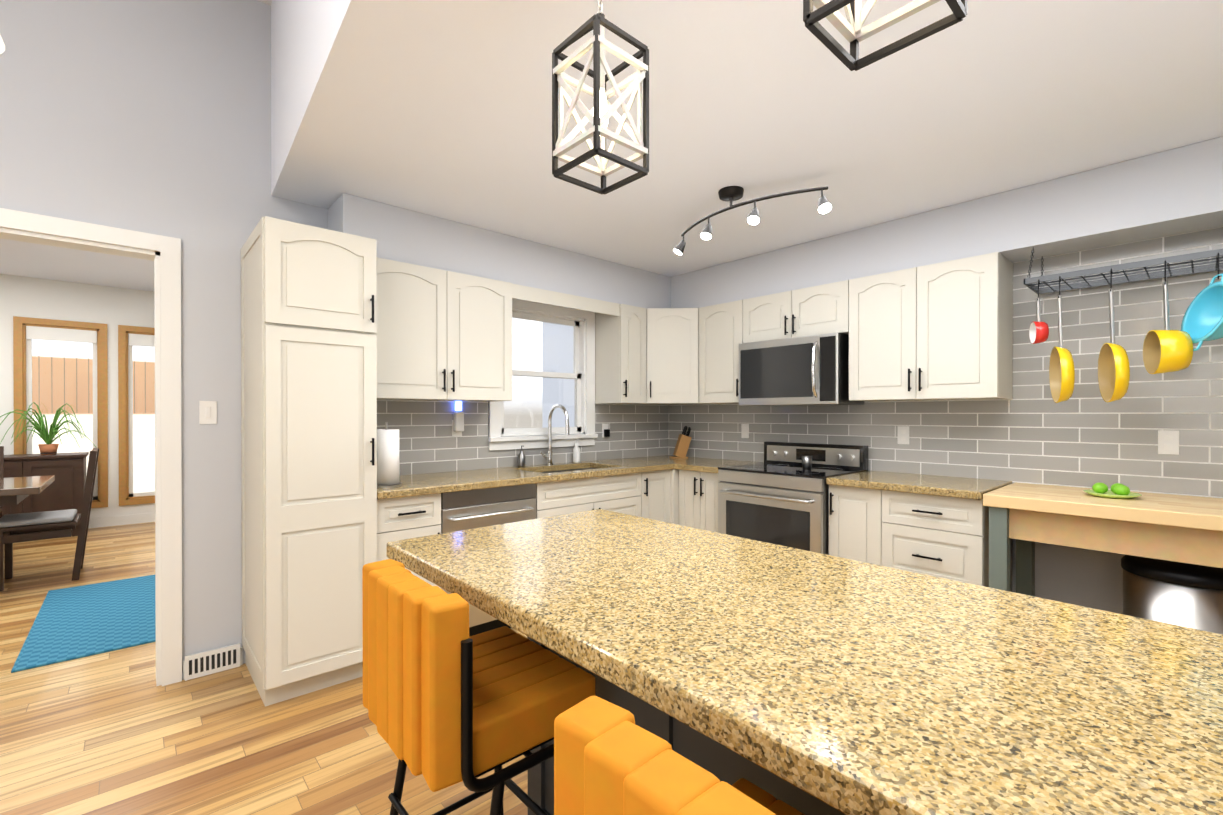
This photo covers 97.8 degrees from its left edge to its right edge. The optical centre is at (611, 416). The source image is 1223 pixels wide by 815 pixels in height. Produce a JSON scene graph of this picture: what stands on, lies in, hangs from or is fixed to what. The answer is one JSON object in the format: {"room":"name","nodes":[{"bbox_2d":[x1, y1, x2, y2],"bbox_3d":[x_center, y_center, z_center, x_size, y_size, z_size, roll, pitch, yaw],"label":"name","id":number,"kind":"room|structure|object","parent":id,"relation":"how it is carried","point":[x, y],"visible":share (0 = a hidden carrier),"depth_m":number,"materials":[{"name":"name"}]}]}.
{"room":"kitchen","nodes":[
{"label":"kitchen","id":0,"kind":"room"},
{"bbox_2d":[0,238,153,291],"bbox_3d":[-4.906,-1.940,3.537,4.100,0.920,4.978,0,0,-42],"label":"ceiling","id":1,"kind":"structure","parent":0,"point":[24,259],"depth_m":5.29,"materials":[{"name":"white paint"}]},
{"bbox_2d":[0,274,154,517],"bbox_3d":[-6.610,-0.573,5.438,4.100,3.670,0.120,0,0,-42],"label":"wall","id":2,"kind":"structure","parent":0,"point":[112,308],"depth_m":5.98,"materials":[{"name":"white paint"}]},
{"bbox_2d":[13,316,107,507],"bbox_3d":[-6.071,-0.010,5.910,0.720,2.090,0.142,0,0,-42],"label":"dining room window","id":3,"kind":"structure","parent":2,"relation":"in","point":[26,330],"depth_m":5.91,"materials":[{"name":"brown wood"}]},
{"bbox_2d":[88,512,154,527],"bbox_3d":[-6.572,1.207,5.387,4.080,0.110,0.014,0,0,-42],"label":"baseboard","id":4,"kind":"structure","parent":2,"relation":"attached to","point":[120,520],"depth_m":6.18,"materials":[{"name":"white wood"}]},
{"bbox_2d":[118,325,154,505],"bbox_3d":[-5.469,-0.012,6.451,0.720,2.090,0.142,0,0,-42],"label":"dining room window","id":5,"kind":"structure","parent":2,"relation":"in","point":[129,337],"depth_m":6.25,"materials":[{"name":"brown wood"}]},
{"bbox_2d":[0,522,527,814],"bbox_3d":[-1.915,1.324,2.392,7.240,0.100,10.940,0,0,-42],"label":"floor","id":6,"kind":"structure","parent":0,"point":[118,732],"depth_m":2.12,"materials":[{"name":"brown wood"}]},
{"bbox_2d":[0,446,3,517],"bbox_3d":[-5.463,0.769,4.467,0.450,0.999,0.554,0,0,-42],"label":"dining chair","id":7,"kind":"object","parent":6,"relation":"on","point":[1,468],"visible":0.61,"depth_m":4.77,"materials":[{"name":"brown wood"}]},
{"bbox_2d":[0,475,54,505],"bbox_3d":[-5.096,0.887,3.564,1.840,0.765,1.000,0,0,-42],"label":"dining table","id":8,"kind":"object","parent":6,"relation":"on","point":[15,490],"visible":1,"depth_m":3.87,"materials":[{"name":"brown wood"}]},
{"bbox_2d":[3,452,88,536],"bbox_3d":[-6.204,0.833,5.365,1.340,0.860,0.470,0,0,-42],"label":"sideboard","id":9,"kind":"object","parent":6,"relation":"on","point":[64,490],"visible":0.56,"depth_m":5.48,"materials":[{"name":"brown wood"}]},
{"bbox_2d":[0,402,96,454],"bbox_3d":[-5.817,0.126,5.452,0.810,0.551,0.475,0,0,-42],"label":"potted plant","id":10,"kind":"object","parent":9,"relation":"on","point":[48,448],"visible":1,"depth_m":5.54,"materials":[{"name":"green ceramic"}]},
{"bbox_2d":[0,448,98,590],"bbox_3d":[-4.406,0.770,4.184,0.554,0.999,0.450,0,0,-42],"label":"dining chair","id":11,"kind":"object","parent":6,"relation":"on","point":[25,527],"visible":1,"depth_m":4.13,"materials":[{"name":"brown wood"}]},
{"bbox_2d":[11,575,155,672],"bbox_3d":[-3.225,1.264,3.513,0.790,0.010,1.620,0,0,-42],"label":"rug","id":12,"kind":"object","parent":6,"relation":"on","point":[72,623],"visible":0.64,"depth_m":3.26,"materials":[{"name":"blue fabric"}]},
{"bbox_2d":[241,216,376,706],"bbox_3d":[-1.504,0.209,2.645,0.464,2.128,0.660,0,0,-42],"label":"pantry cabinet","id":13,"kind":"object","parent":6,"relation":"on","point":[309,421],"visible":0.98,"depth_m":2.42,"materials":[{"name":"white wood"}]},
{"bbox_2d":[377,493,440,587],"bbox_3d":[-1.225,0.838,2.941,0.336,0.868,0.597,0,0,-42],"label":"base cabinet","id":14,"kind":"object","parent":6,"relation":"on","point":[401,518],"depth_m":2.71,"materials":[{"name":"white wood"}]},
{"bbox_2d":[362,559,594,814],"bbox_3d":[-0.313,0.814,1.248,0.414,0.932,0.477,0,0,-42],"label":"stool","id":15,"kind":"object","parent":6,"relation":"on","point":[448,701],"visible":0.92,"depth_m":1.07,"materials":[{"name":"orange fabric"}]},
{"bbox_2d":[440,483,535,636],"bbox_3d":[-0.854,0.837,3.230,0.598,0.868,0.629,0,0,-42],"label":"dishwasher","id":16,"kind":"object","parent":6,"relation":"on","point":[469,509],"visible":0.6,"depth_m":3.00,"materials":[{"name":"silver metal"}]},
{"bbox_2d":[536,496,644,518],"bbox_3d":[-0.318,0.969,3.757,0.899,0.600,0.597,0,0,-42],"label":"base cabinet","id":17,"kind":"object","parent":6,"relation":"on","point":[559,507],"depth_m":3.46,"materials":[{"name":"white wood"}]},
{"bbox_2d":[585,468,668,522],"bbox_3d":[0.132,0.833,4.161,0.310,0.868,0.597,0,0,-42],"label":"base cabinet","id":18,"kind":"object","parent":6,"relation":"on","point":[653,495],"depth_m":3.81,"materials":[{"name":"white wood"}]},
{"bbox_2d":[669,469,678,524],"bbox_3d":[0.493,0.832,4.466,0.636,0.868,0.627,0,0,-42],"label":"base cabinet","id":19,"kind":"object","parent":6,"relation":"on","point":[673,473],"depth_m":4.03,"materials":[{"name":"white wood"}]},
{"bbox_2d":[377,455,714,499],"bbox_3d":[-0.295,0.379,3.734,2.785,0.040,0.660,0,0,-42],"label":"countertop","id":20,"kind":"structure","parent":19,"relation":"on","point":[466,480],"depth_m":3.31,"materials":[{"name":"beige stone"}]},
{"bbox_2d":[377,422,401,487],"bbox_3d":[-1.165,0.196,2.766,0.150,0.331,0.150,0,0,-42],"label":"paper towel holder","id":21,"kind":"object","parent":20,"relation":"on","point":[388,468],"visible":0.88,"depth_m":2.71,"materials":[{"name":"white paper"}]},
{"bbox_2d":[518,445,524,466],"bbox_3d":[-0.637,0.281,3.779,0.055,0.153,0.055,0,0,15],"label":"soap bottle","id":22,"kind":"object","parent":20,"relation":"on","point":[521,456],"depth_m":3.76,"materials":[{"name":"silver metal"}]},
{"bbox_2d":[540,404,568,464],"bbox_3d":[-0.411,0.134,3.840,0.116,0.447,0.256,0,0,-42],"label":"gooseneck faucet","id":23,"kind":"object","parent":20,"relation":"on","point":[549,451],"visible":1,"depth_m":3.92,"materials":[{"name":"silver metal"}]},
{"bbox_2d":[540,468,594,472],"bbox_3d":[-0.295,0.502,3.758,0.678,0.204,0.368,0,0,-42],"label":"sink","id":24,"kind":"object","parent":20,"relation":"in","point":[567,470],"depth_m":3.97,"materials":[{"name":"silver metal"}]},
{"bbox_2d":[573,439,579,462],"bbox_3d":[-0.269,0.265,4.117,0.055,0.183,0.055,0,0,15],"label":"soap bottle","id":25,"kind":"object","parent":20,"relation":"on","point":[576,456],"depth_m":4.09,"materials":[{"name":"white plastic"}]},
{"bbox_2d":[669,426,691,457],"bbox_3d":[0.592,0.219,4.560,0.178,0.278,0.100,0,0,-7],"label":"knife block","id":26,"kind":"object","parent":20,"relation":"on","point":[682,445],"visible":0.96,"depth_m":4.52,"materials":[{"name":"brown wood"}]},
{"bbox_2d":[677,459,762,472],"bbox_3d":[0.853,0.378,4.065,0.638,0.040,0.383,0,0,-42],"label":"countertop","id":27,"kind":"structure","parent":19,"relation":"on","point":[700,465],"depth_m":3.99,"materials":[{"name":"beige stone"}]},
{"bbox_2d":[528,681,829,814],"bbox_3d":[0.661,0.850,0.760,0.690,0.861,2.432,0,0,-42],"label":"kitchen island","id":28,"kind":"object","parent":6,"relation":"on","point":[541,776],"depth_m":1.15,"materials":[{"name":"wood"}]},
{"bbox_2d":[386,509,1222,814],"bbox_3d":[0.566,0.394,0.820,0.830,0.048,2.750,0,0,-42],"label":"island countertop","id":29,"kind":"structure","parent":28,"relation":"on","point":[855,687],"depth_m":0.81,"materials":[{"name":"beige stone"}]},
{"bbox_2d":[554,696,804,814],"bbox_3d":[0.207,0.817,0.613,0.414,0.932,0.477,0,0,-42],"label":"stool","id":30,"kind":"object","parent":6,"relation":"on","point":[610,758],"visible":1,"depth_m":0.56,"materials":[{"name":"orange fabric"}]},
{"bbox_2d":[679,470,719,532],"bbox_3d":[0.858,0.833,4.091,0.597,0.868,0.415,0,0,-42],"label":"base cabinet","id":31,"kind":"object","parent":6,"relation":"on","point":[698,491],"depth_m":3.88,"materials":[{"name":"white wood"}]},
{"bbox_2d":[718,441,867,554],"bbox_3d":[1.201,0.732,3.605,0.711,1.075,0.752,0,0,-42],"label":"range","id":32,"kind":"object","parent":6,"relation":"on","point":[778,496],"visible":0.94,"depth_m":3.45,"materials":[{"name":"silver metal"}]},
{"bbox_2d":[802,456,811,469],"bbox_3d":[1.289,0.306,3.521,0.068,0.090,0.068,0,0,-42],"label":"cup","id":33,"kind":"object","parent":32,"relation":"on","point":[806,462],"visible":1,"depth_m":3.50,"materials":[{"name":"silver metal"}]},
{"bbox_2d":[829,485,882,565],"bbox_3d":[1.609,0.837,3.255,0.597,0.868,0.300,0,0,-42],"label":"base cabinet","id":34,"kind":"object","parent":6,"relation":"on","point":[855,514],"depth_m":3.05,"materials":[{"name":"white wood"}]},
{"bbox_2d":[883,490,1012,591],"bbox_3d":[1.867,0.838,2.968,0.597,0.868,0.473,0,0,-42],"label":"base cabinet","id":35,"kind":"object","parent":6,"relation":"on","point":[945,537],"depth_m":2.74,"materials":[{"name":"white wood"}]},
{"bbox_2d":[826,470,1011,499],"bbox_3d":[1.754,0.381,3.066,0.632,0.040,0.772,0,0,-42],"label":"countertop","id":36,"kind":"structure","parent":35,"relation":"on","point":[948,486],"depth_m":2.92,"materials":[{"name":"beige stone"}]},
{"bbox_2d":[983,482,1222,596],"bbox_3d":[2.658,0.823,2.031,0.649,0.905,1.950,0,0,-42],"label":"table","id":37,"kind":"object","parent":6,"relation":"on","point":[1169,527],"visible":0.85,"depth_m":2.32,"materials":[{"name":"beige wood"}]},
{"bbox_2d":[1083,483,1141,498],"bbox_3d":[2.295,0.338,2.449,0.200,0.060,0.200,0,0,-42],"label":"dish","id":38,"kind":"object","parent":37,"relation":"on","point":[1119,491],"visible":1,"depth_m":2.42,"materials":[{"name":"green ceramic"}]},
{"bbox_2d":[1121,555,1222,633],"bbox_3d":[2.426,0.944,2.260,0.392,0.662,0.392,0,0,-42],"label":"trash can","id":39,"kind":"object","parent":6,"relation":"on","point":[1188,595],"visible":0.44,"depth_m":2.16,"materials":[{"name":"silver metal"}]},
{"bbox_2d":[258,0,271,5],"bbox_3d":[-1.221,-2.270,-0.427,3.480,0.230,5.600,0,0,-42],"label":"ceiling","id":40,"kind":"structure","parent":0,"point":[268,2],"depth_m":2.79,"materials":[{"name":"white paint"}]},
{"bbox_2d":[0,36,4,53],"bbox_3d":[-1.829,-1.612,1.449,0.240,1.100,0.240,0,0,-42],"label":"shade","id":41,"kind":"object","parent":40,"relation":"hanging from","point":[2,47],"visible":1,"depth_m":1.54,"materials":[{"name":"white"}]},
{"bbox_2d":[0,0,583,678],"bbox_3d":[-1.929,-0.562,2.789,6.720,3.670,0.120,0,0,-42],"label":"wall","id":42,"kind":"structure","parent":0,"point":[148,116],"depth_m":2.59,"materials":[{"name":"white paint"}]},
{"bbox_2d":[0,208,181,685],"bbox_3d":[-2.510,0.212,2.272,1.050,2.125,0.164,0,0,-42],"label":"door frame","id":43,"kind":"structure","parent":42,"relation":"attached to","point":[163,253],"depth_m":2.52,"materials":[{"name":"white wood"}]},
{"bbox_2d":[199,401,216,423],"bbox_3d":[-1.996,-0.019,2.642,0.070,0.115,0.009,0,0,-42],"label":"switch plate","id":44,"kind":"object","parent":42,"relation":"attached to","point":[207,412],"visible":1,"depth_m":2.64,"materials":[{"name":"white plastic"}]},
{"bbox_2d":[185,643,239,680],"bbox_3d":[-1.974,1.214,2.644,0.220,0.113,0.018,0,0,-42],"label":"air vent","id":45,"kind":"object","parent":42,"relation":"in","point":[201,664],"visible":1,"depth_m":2.63,"materials":[{"name":"white metal"}]},
{"bbox_2d":[183,647,242,671],"bbox_3d":[-1.956,1.217,2.875,0.574,0.110,0.024,0,0,-42],"label":"baseboard","id":46,"kind":"structure","parent":42,"relation":"attached to","point":[241,648],"depth_m":2.73,"materials":[{"name":"white wood"}]},
{"bbox_2d":[375,257,514,401],"bbox_3d":[-1.092,-0.478,3.237,0.930,0.758,0.328,0,0,-42],"label":"upper cabinet","id":47,"kind":"object","parent":42,"relation":"attached to","point":[442,335],"depth_m":3.11,"materials":[{"name":"white wood"}]},
{"bbox_2d":[377,400,667,474],"bbox_3d":[-0.512,0.127,3.977,2.787,0.462,0.010,0,0,-42],"label":"wall tile","id":48,"kind":"structure","parent":42,"relation":"attached to","point":[428,443],"depth_m":3.62,"materials":[{"name":"grey tile"}]},
{"bbox_2d":[452,401,463,436],"bbox_3d":[-1.013,0.017,3.486,0.077,0.229,0.048,0,0,-42],"label":"electrical outlet plate","id":49,"kind":"object","parent":48,"relation":"attached to","point":[458,417],"depth_m":3.48,"materials":[{"name":"white plastic"}]},
{"bbox_2d":[602,424,609,437],"bbox_3d":[-0.039,0.117,4.370,0.070,0.114,0.038,0,0,-42],"label":"electrical outlet plate","id":50,"kind":"object","parent":48,"relation":"attached to","point":[605,427],"depth_m":4.36,"materials":[{"name":"white plastic"}]},
{"bbox_2d":[488,299,597,449],"bbox_3d":[-0.520,-0.312,4.013,0.960,1.090,0.165,0,0,-42],"label":"kitchen window","id":51,"kind":"structure","parent":42,"relation":"in","point":[582,323],"depth_m":4.10,"materials":[{"name":"white wood"}]},
{"bbox_2d":[591,302,646,403],"bbox_3d":[0.066,-0.482,4.278,0.276,0.758,0.328,0,0,-42],"label":"upper cabinet","id":52,"kind":"object","parent":42,"relation":"attached to","point":[620,329],"depth_m":4.16,"materials":[{"name":"white wood"}]},
{"bbox_2d":[647,308,702,404],"bbox_3d":[0.485,-0.482,4.239,0.289,0.754,0.289,0,0,-42],"label":"upper cabinet","id":53,"kind":"object","parent":42,"relation":"attached to","point":[672,333],"depth_m":4.24,"materials":[{"name":"white wood"}]},
{"bbox_2d":[328,193,670,308],"bbox_3d":[-0.439,-1.016,3.844,2.848,0.307,0.298,0,0,-42],"label":"ceiling soffit","id":54,"kind":"structure","parent":0,"point":[400,234],"depth_m":3.35,"materials":[{"name":"white paint"}]},
{"bbox_2d":[271,0,1222,276],"bbox_3d":[1.119,-1.778,1.678,3.428,1.230,5.600,0,0,-42],"label":"ceiling","id":55,"kind":"structure","parent":0,"point":[439,108],"depth_m":2.06,"materials":[{"name":"white paint"}]},
{"bbox_2d":[552,0,648,193],"bbox_3d":[-0.028,-0.889,1.363,0.178,0.545,0.178,0,0,-42],"label":"pendant lantern","id":56,"kind":"object","parent":55,"relation":"hanging from","point":[603,109],"visible":1,"depth_m":1.35,"materials":[{"name":"brown metal"}]},
{"bbox_2d":[673,186,831,255],"bbox_3d":[0.653,-1.059,2.789,0.212,0.215,0.958,0,0,-42],"label":"track spotlight","id":57,"kind":"object","parent":55,"relation":"attached to","point":[731,194],"visible":1,"depth_m":2.71,"materials":[{"name":"brown metal"}]},
{"bbox_2d":[803,0,966,70],"bbox_3d":[0.425,-0.887,0.829,0.178,0.545,0.178,0,0,-42],"label":"pendant lantern","id":58,"kind":"object","parent":55,"relation":"hanging from","point":[852,31],"visible":1,"depth_m":0.89,"materials":[{"name":"brown metal"}]},
{"bbox_2d":[671,136,1222,307],"bbox_3d":[2.381,-1.011,2.615,0.298,0.307,5.296,0,0,-42],"label":"soffit","id":59,"kind":"structure","parent":0,"point":[1176,191],"depth_m":2.75,"materials":[{"name":"white paint"}]},
{"bbox_2d":[1024,247,1222,402],"bbox_3d":[2.685,-0.459,2.084,0.490,0.795,1.700,0,0,-42],"label":"pot rack","id":60,"kind":"object","parent":59,"relation":"hanging from","point":[1166,350],"visible":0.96,"depth_m":2.36,"materials":[{"name":"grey metal"}]},
{"bbox_2d":[868,470,1124,613],"bbox_3d":[2.438,-0.563,2.869,0.120,3.670,5.840,0,0,-42],"label":"wall","id":61,"kind":"structure","parent":0,"point":[1089,578],"depth_m":2.79,"materials":[{"name":"paint tile"},{"name":"grout"}]},
{"bbox_2d":[699,300,742,403],"bbox_3d":[0.949,-0.482,4.186,0.327,0.758,0.406,0,0,-42],"label":"upper cabinet","id":62,"kind":"object","parent":61,"relation":"attached to","point":[720,325],"depth_m":4.07,"materials":[{"name":"white wood"}]},
{"bbox_2d":[743,279,850,342],"bbox_3d":[1.346,-0.695,3.743,0.327,0.328,0.778,0,0,-42],"label":"upper cabinet","id":63,"kind":"object","parent":61,"relation":"attached to","point":[826,308],"depth_m":3.59,"materials":[{"name":"white wood"}]},
{"bbox_2d":[739,332,863,405],"bbox_3d":[1.289,-0.302,3.707,0.446,0.447,0.730,0,0,-42],"label":"microwave","id":64,"kind":"object","parent":63,"relation":"attached to","point":[811,370],"visible":1,"depth_m":3.53,"materials":[{"name":"silver metal"}]},
{"bbox_2d":[847,252,1012,400],"bbox_3d":[1.866,-0.478,3.166,0.327,0.758,0.774,0,0,-42],"label":"upper cabinet","id":65,"kind":"object","parent":61,"relation":"attached to","point":[940,331],"depth_m":2.99,"materials":[{"name":"white wood"}]},
{"bbox_2d":[668,227,1222,497],"bbox_3d":[2.392,-0.233,2.823,0.010,1.250,5.587,0,0,-42],"label":"wall tile","id":66,"kind":"structure","parent":61,"relation":"attached to","point":[1085,435],"depth_m":2.81,"materials":[{"name":"grey tile"}]},
{"bbox_2d":[741,424,748,437],"bbox_3d":[1.072,0.117,4.280,0.006,0.114,0.070,0,0,-42],"label":"electrical outlet plate","id":67,"kind":"object","parent":66,"relation":"attached to","point":[744,427],"depth_m":4.28,"materials":[{"name":"white plastic"}]},
{"bbox_2d":[898,426,908,443],"bbox_3d":[1.861,0.121,3.402,0.006,0.114,0.070,0,0,-42],"label":"electrical outlet plate","id":68,"kind":"object","parent":66,"relation":"attached to","point":[903,431],"depth_m":3.40,"materials":[{"name":"white plastic"}]},
{"bbox_2d":[1158,430,1178,454],"bbox_3d":[2.643,0.124,2.532,0.006,0.114,0.070,0,0,-42],"label":"electrical outlet plate","id":69,"kind":"object","parent":66,"relation":"attached to","point":[1168,441],"depth_m":2.53,"materials":[{"name":"white plastic"}]},
{"label":"outside","id":70,"kind":"structure","parent":0,"visible":0},
{"bbox_2d":[32,339,154,492],"bbox_3d":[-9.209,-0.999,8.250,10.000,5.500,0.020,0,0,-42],"label":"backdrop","id":71,"kind":"structure","parent":70,"point":[145,437],"depth_m":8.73,"materials":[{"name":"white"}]},
{"bbox_2d":[504,318,541,427],"bbox_3d":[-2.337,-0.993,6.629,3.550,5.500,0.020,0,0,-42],"label":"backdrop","id":72,"kind":"structure","parent":70,"point":[529,405],"depth_m":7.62,"materials":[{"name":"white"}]}
]}

